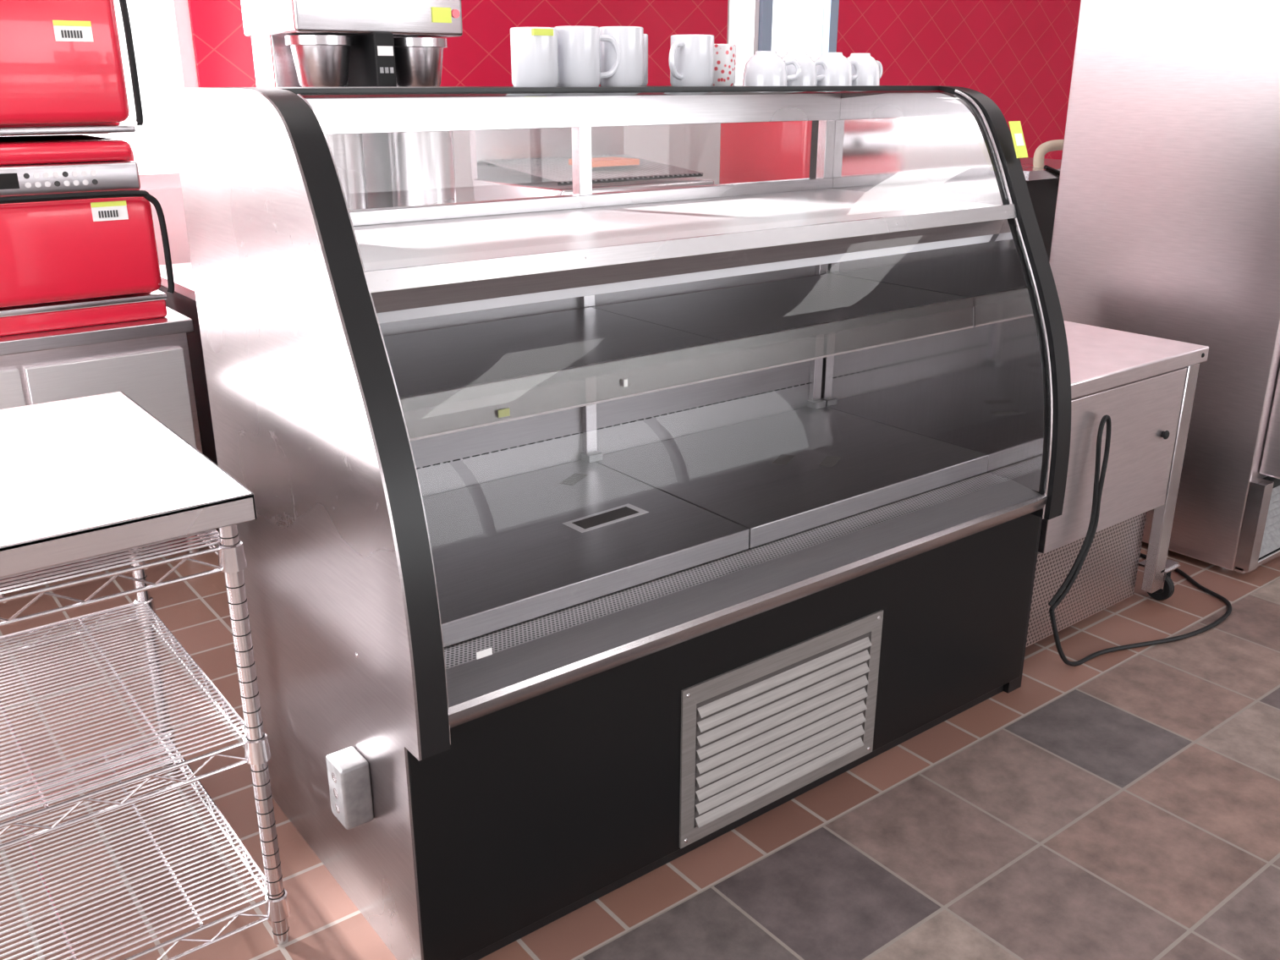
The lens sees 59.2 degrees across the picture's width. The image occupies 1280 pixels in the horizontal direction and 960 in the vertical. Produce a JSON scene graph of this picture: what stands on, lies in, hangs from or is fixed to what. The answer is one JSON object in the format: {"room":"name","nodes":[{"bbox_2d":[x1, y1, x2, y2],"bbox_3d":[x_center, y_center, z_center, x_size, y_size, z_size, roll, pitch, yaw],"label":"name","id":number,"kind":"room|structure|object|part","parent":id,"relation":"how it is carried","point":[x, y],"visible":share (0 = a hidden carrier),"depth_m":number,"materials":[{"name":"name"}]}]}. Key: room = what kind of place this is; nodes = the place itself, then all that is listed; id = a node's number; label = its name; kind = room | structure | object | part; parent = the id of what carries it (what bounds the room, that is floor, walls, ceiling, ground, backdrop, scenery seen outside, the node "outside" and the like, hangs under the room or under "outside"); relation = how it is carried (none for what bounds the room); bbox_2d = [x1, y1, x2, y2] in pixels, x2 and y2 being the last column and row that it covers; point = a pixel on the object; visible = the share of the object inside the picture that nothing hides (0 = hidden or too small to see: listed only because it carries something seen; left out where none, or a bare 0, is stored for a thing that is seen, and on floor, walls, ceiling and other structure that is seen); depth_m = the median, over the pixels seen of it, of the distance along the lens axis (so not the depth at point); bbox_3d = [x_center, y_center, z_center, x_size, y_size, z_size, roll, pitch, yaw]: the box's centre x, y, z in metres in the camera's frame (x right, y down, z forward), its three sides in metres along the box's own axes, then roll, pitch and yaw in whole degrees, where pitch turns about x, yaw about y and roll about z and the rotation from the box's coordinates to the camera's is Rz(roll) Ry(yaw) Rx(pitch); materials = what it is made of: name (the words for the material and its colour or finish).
{"room":"food shop","nodes":[
{"label":"food shop","id":0,"kind":"room"},
{"bbox_2d":[139,0,1080,265],"bbox_3d":[-0.688,-1.710,4.634,10.200,2.750,0.120,-14,24,-35],"label":"wall","id":1,"kind":"structure","parent":0,"point":[1019,54],"depth_m":5.40,"materials":[{"name":"red tile"}]},
{"bbox_2d":[138,0,198,189],"bbox_3d":[-3.032,-1.410,2.814,3.670,1.500,0.060,-14,24,-35],"label":"window","id":2,"kind":"structure","parent":1,"relation":"in","point":[178,9],"depth_m":3.94,"materials":[{"name":"white"}]},
{"bbox_2d":[726,0,759,66],"bbox_3d":[0.468,-2.285,5.360,0.220,1.550,0.060,-14,24,-35],"label":"window","id":3,"kind":"structure","parent":1,"relation":"in","point":[752,6],"depth_m":5.44,"materials":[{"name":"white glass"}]},
{"bbox_2d":[758,0,839,60],"bbox_3d":[0.765,-1.819,5.767,0.526,2.198,0.100,-14,24,-35],"label":"door","id":4,"kind":"structure","parent":1,"relation":"in","point":[826,17],"depth_m":5.69,"materials":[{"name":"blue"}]},
{"bbox_2d":[0,528,1279,959],"bbox_3d":[1.666,0.631,2.217,10.200,0.050,7.600,-14,24,-35],"label":"floor","id":5,"kind":"structure","parent":0,"point":[1123,804],"depth_m":2.08,"materials":[{"name":"tile"}]},
{"bbox_2d":[0,306,208,587],"bbox_3d":[-2.006,-0.062,3.051,1.420,0.700,0.750,-14,24,-35],"label":"base cabinet","id":6,"kind":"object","parent":5,"relation":"on","point":[148,360],"depth_m":2.99,"materials":[{"name":"silver metal"}]},
{"bbox_2d":[0,134,174,336],"bbox_3d":[-1.677,-0.672,3.028,0.617,0.465,0.624,-14,24,-35],"label":"oven","id":7,"kind":"object","parent":6,"relation":"on","point":[78,244],"visible":0.99,"depth_m":2.87,"materials":[{"name":"red metal"}]},
{"bbox_3d":[-1.549,-0.742,2.793,0.575,0.073,0.072,-14,24,-35],"label":"control panel","id":8,"kind":"part","parent":7,"relation":"part of","materials":[{"name":"silver metal"}]},
{"bbox_2d":[0,0,142,136],"bbox_3d":[-1.693,-1.141,2.848,0.617,0.510,0.624,-14,24,-35],"label":"oven","id":9,"kind":"object","parent":7,"relation":"on","point":[62,69],"visible":1,"depth_m":2.75,"materials":[{"name":"red metal"}]},
{"bbox_3d":[-1.448,-1.031,2.682,0.465,0.369,0.017,-14,24,-35],"label":"handle","id":10,"kind":"part","parent":9,"relation":"part of","materials":[{"name":"metal"}]},
{"bbox_3d":[-1.432,-0.585,2.853,0.465,0.275,0.017,-14,24,-35],"label":"handle","id":11,"kind":"part","parent":7,"relation":"part of","materials":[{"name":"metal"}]},
{"bbox_2d":[0,390,291,959],"bbox_3d":[-0.992,0.359,1.749,0.640,0.776,0.685,-14,24,-35],"label":"wire shelving rack","id":12,"kind":"object","parent":5,"relation":"on","point":[94,476],"visible":1,"depth_m":1.72,"materials":[{"name":"silver metal"}]},
{"bbox_3d":[-0.989,0.086,1.658,0.610,0.041,0.638,-14,24,-35],"label":"shelf","id":13,"kind":"part","parent":12,"relation":"part of","materials":[{"name":"silver metal"}]},
{"bbox_3d":[-0.989,0.383,1.764,0.610,0.041,0.638,-14,24,-35],"label":"shelf","id":14,"kind":"part","parent":12,"relation":"part of","materials":[{"name":"silver metal"}]},
{"bbox_3d":[-0.989,0.656,1.860,0.610,0.041,0.638,-14,24,-35],"label":"shelf","id":15,"kind":"part","parent":12,"relation":"part of","materials":[{"name":"silver metal"}]},
{"bbox_2d":[158,262,219,531],"bbox_3d":[-0.163,-0.519,4.253,2.990,0.760,0.720,-14,24,-35],"label":"countertop","id":16,"kind":"structure","parent":5,"relation":"on","point":[183,300],"depth_m":3.32,"materials":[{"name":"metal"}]},
{"bbox_2d":[240,0,462,209],"bbox_3d":[-0.817,-1.134,3.293,0.500,1.040,0.430,-14,24,-35],"label":"coffee brewer","id":17,"kind":"object","parent":16,"relation":"on","point":[296,43],"visible":0.39,"depth_m":3.18,"materials":[{"name":"silver metal"}]},
{"bbox_2d":[469,126,714,201],"bbox_3d":[-0.162,-1.087,3.999,0.650,0.480,0.600,-14,24,-35],"label":"grill","id":18,"kind":"object","parent":16,"relation":"on","point":[521,162],"visible":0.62,"depth_m":4.00,"materials":[{"name":"silver metal"}]},
{"bbox_2d":[719,120,812,184],"bbox_3d":[0.716,-1.281,4.607,0.580,0.440,0.559,-14,24,-35],"label":"toaster oven","id":19,"kind":"object","parent":16,"relation":"on","point":[756,151],"visible":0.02,"depth_m":4.42,"materials":[{"name":"red metal"}]},
{"bbox_2d":[168,85,1071,959],"bbox_3d":[0.054,-0.066,2.164,1.561,1.300,0.745,-14,24,-35],"label":"refrigerated display case","id":20,"kind":"object","parent":5,"relation":"on","point":[593,537],"visible":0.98,"depth_m":1.98,"materials":[{"name":"metal"}]},
{"bbox_3d":[-0.507,0.078,1.757,0.044,1.300,0.745,-14,24,-35],"label":"panel","id":21,"kind":"part","parent":20,"relation":"part of","materials":[{"name":"silver metal"}]},
{"bbox_2d":[510,27,558,87],"bbox_3d":[-0.190,-0.740,1.976,0.088,0.096,0.113,-14,24,-35],"label":"coffee mug","id":22,"kind":"object","parent":20,"relation":"on","point":[534,50],"visible":1,"depth_m":1.93,"materials":[{"name":"white ceramic"}]},
{"bbox_3d":[-0.112,-0.648,2.228,1.415,0.215,0.040,-14,24,-35],"label":"frame","id":23,"kind":"part","parent":20,"relation":"part of","materials":[{"name":"silver metal"}]},
{"bbox_3d":[-0.043,-0.727,2.105,1.419,0.014,0.365,-14,24,-35],"label":"panel","id":24,"kind":"part","parent":20,"relation":"part of","materials":[{"name":"silver"}]},
{"bbox_2d":[554,26,620,87],"bbox_3d":[-0.098,-0.760,2.025,0.118,0.100,0.082,-14,24,-35],"label":"coffee mug","id":25,"kind":"object","parent":20,"relation":"on","point":[579,46],"visible":0.96,"depth_m":1.99,"materials":[{"name":"white ceramic"}]},
{"bbox_3d":[-0.118,-0.248,2.378,1.415,0.620,0.020,-14,24,-35],"label":"duct panel","id":26,"kind":"part","parent":20,"relation":"part of","materials":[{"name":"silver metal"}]},
{"bbox_2d":[598,26,643,86],"bbox_3d":[-0.045,-0.782,2.084,0.082,0.102,0.118,-14,24,-35],"label":"coffee mug","id":27,"kind":"object","parent":20,"relation":"on","point":[629,40],"visible":0.71,"depth_m":2.04,"materials":[{"name":"white ceramic"}]},
{"bbox_2d":[642,33,648,86],"bbox_3d":[-0.012,-0.822,2.208,0.112,0.095,0.082,-14,24,-35],"label":"coffee mug","id":28,"kind":"object","parent":20,"relation":"on","point":[645,35],"visible":0.08,"depth_m":2.18,"materials":[{"name":"white ceramic"}]},
{"bbox_2d":[383,273,971,399],"bbox_3d":[0.025,-0.267,2.173,1.409,0.073,0.410,-14,24,-35],"label":"shelf","id":29,"kind":"object","parent":20,"relation":"attached to","point":[588,352],"depth_m":2.08,"materials":[{"name":"glass"}]},
{"bbox_2d":[371,219,1005,324],"bbox_3d":[0.160,-0.386,1.946,1.415,0.061,0.100,-14,24,-35],"label":"shelf","id":30,"kind":"object","parent":20,"relation":"attached to","point":[428,301],"depth_m":1.85,"materials":[{"name":"silver metal"}]},
{"bbox_2d":[668,34,714,86],"bbox_3d":[0.086,-0.803,2.160,0.120,0.092,0.084,-14,24,-35],"label":"coffee mug","id":31,"kind":"object","parent":20,"relation":"on","point":[691,57],"visible":0.98,"depth_m":2.14,"materials":[{"name":"white ceramic"}]},
{"bbox_2d":[711,43,736,86],"bbox_3d":[0.146,-0.832,2.263,0.068,0.078,0.104,-14,24,-35],"label":"coffee mug","id":32,"kind":"object","parent":20,"relation":"on","point":[724,74],"visible":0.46,"depth_m":2.22,"materials":[{"name":"ceramic"}]},
{"bbox_2d":[444,472,1009,669],"bbox_3d":[0.220,0.138,2.049,1.415,0.006,0.063,-14,24,-35],"label":"grille","id":33,"kind":"object","parent":20,"relation":"attached to","point":[512,640],"depth_m":1.97,"materials":[{"name":"silver metal"}]},
{"bbox_3d":[0.268,0.178,1.996,1.415,0.048,0.095,-14,24,-35],"label":"rail","id":34,"kind":"part","parent":20,"relation":"part of","materials":[{"name":"silver metal"}]},
{"bbox_2d":[742,50,801,86],"bbox_3d":[0.259,-0.831,2.278,0.106,0.066,0.090,-14,24,-35],"label":"tea cup","id":35,"kind":"object","parent":20,"relation":"on","point":[764,68],"visible":1,"depth_m":2.24,"materials":[{"name":"white ceramic"}]},
{"bbox_2d":[679,609,883,848],"bbox_3d":[0.271,0.450,2.076,0.500,0.315,0.012,-14,24,-35],"label":"vent","id":36,"kind":"object","parent":20,"relation":"attached to","point":[757,728],"depth_m":2.06,"materials":[{"name":"metal"}]},
{"bbox_2d":[781,51,827,86],"bbox_3d":[0.332,-0.854,2.343,0.112,0.066,0.090,-14,24,-35],"label":"tea cup","id":37,"kind":"object","parent":20,"relation":"on","point":[808,77],"visible":0.78,"depth_m":2.31,"materials":[{"name":"white ceramic"}]},
{"bbox_2d":[816,52,859,85],"bbox_3d":[0.409,-0.871,2.390,0.090,0.066,0.105,10,22,26],"label":"tea cup","id":38,"kind":"object","parent":20,"relation":"on","point":[838,72],"visible":0.85,"depth_m":2.35,"materials":[{"name":"white ceramic"}]},
{"bbox_2d":[846,53,883,85],"bbox_3d":[0.479,-0.894,2.454,0.090,0.066,0.105,6,20,15],"label":"tea cup","id":39,"kind":"object","parent":20,"relation":"on","point":[870,70],"visible":0.73,"depth_m":2.42,"materials":[{"name":"white ceramic"}]},
{"bbox_3d":[0.654,-0.220,2.599,0.048,1.300,0.745,-14,24,-35],"label":"panel","id":40,"kind":"part","parent":20,"relation":"part of","materials":[{"name":"black"}]},
{"bbox_2d":[1019,139,1064,260],"bbox_3d":[1.364,-0.697,4.216,0.600,1.118,0.542,-14,24,-35],"label":"container","id":41,"kind":"object","parent":5,"relation":"on","point":[1041,175],"visible":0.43,"depth_m":3.84,"materials":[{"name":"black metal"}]},
{"bbox_2d":[1026,320,1231,666],"bbox_3d":[1.091,-0.032,2.970,0.866,0.704,0.824,-14,24,-35],"label":"refrigerator","id":42,"kind":"object","parent":5,"relation":"on","point":[1133,394],"visible":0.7,"depth_m":2.70,"materials":[{"name":"silver metal"}]},
{"bbox_3d":[1.093,0.237,2.784,0.525,0.255,0.005,-14,24,-35],"label":"perforated panel","id":43,"kind":"part","parent":42,"relation":"part of","materials":[{"name":"silver metal"}]},
{"bbox_2d":[1063,320,1208,399],"bbox_3d":[0.943,-0.337,2.836,0.600,0.038,0.682,-14,24,-35],"label":"countertop","id":44,"kind":"structure","parent":42,"relation":"on","point":[1101,359],"depth_m":2.67,"materials":[{"name":"silver metal"}]},
{"bbox_3d":[1.313,0.082,2.787,0.302,0.612,0.887,14,24,34],"label":"power cord","id":45,"kind":"part","parent":42,"relation":"part of","materials":[{"name":"black rubber"}]},
{"bbox_2d":[1049,0,1279,574],"bbox_3d":[1.785,-0.846,3.243,0.770,2.050,0.811,-14,24,-35],"label":"refrigerator","id":46,"kind":"object","parent":5,"relation":"on","point":[1167,225],"visible":0.66,"depth_m":3.06,"materials":[{"name":"silver metal"}]}
]}

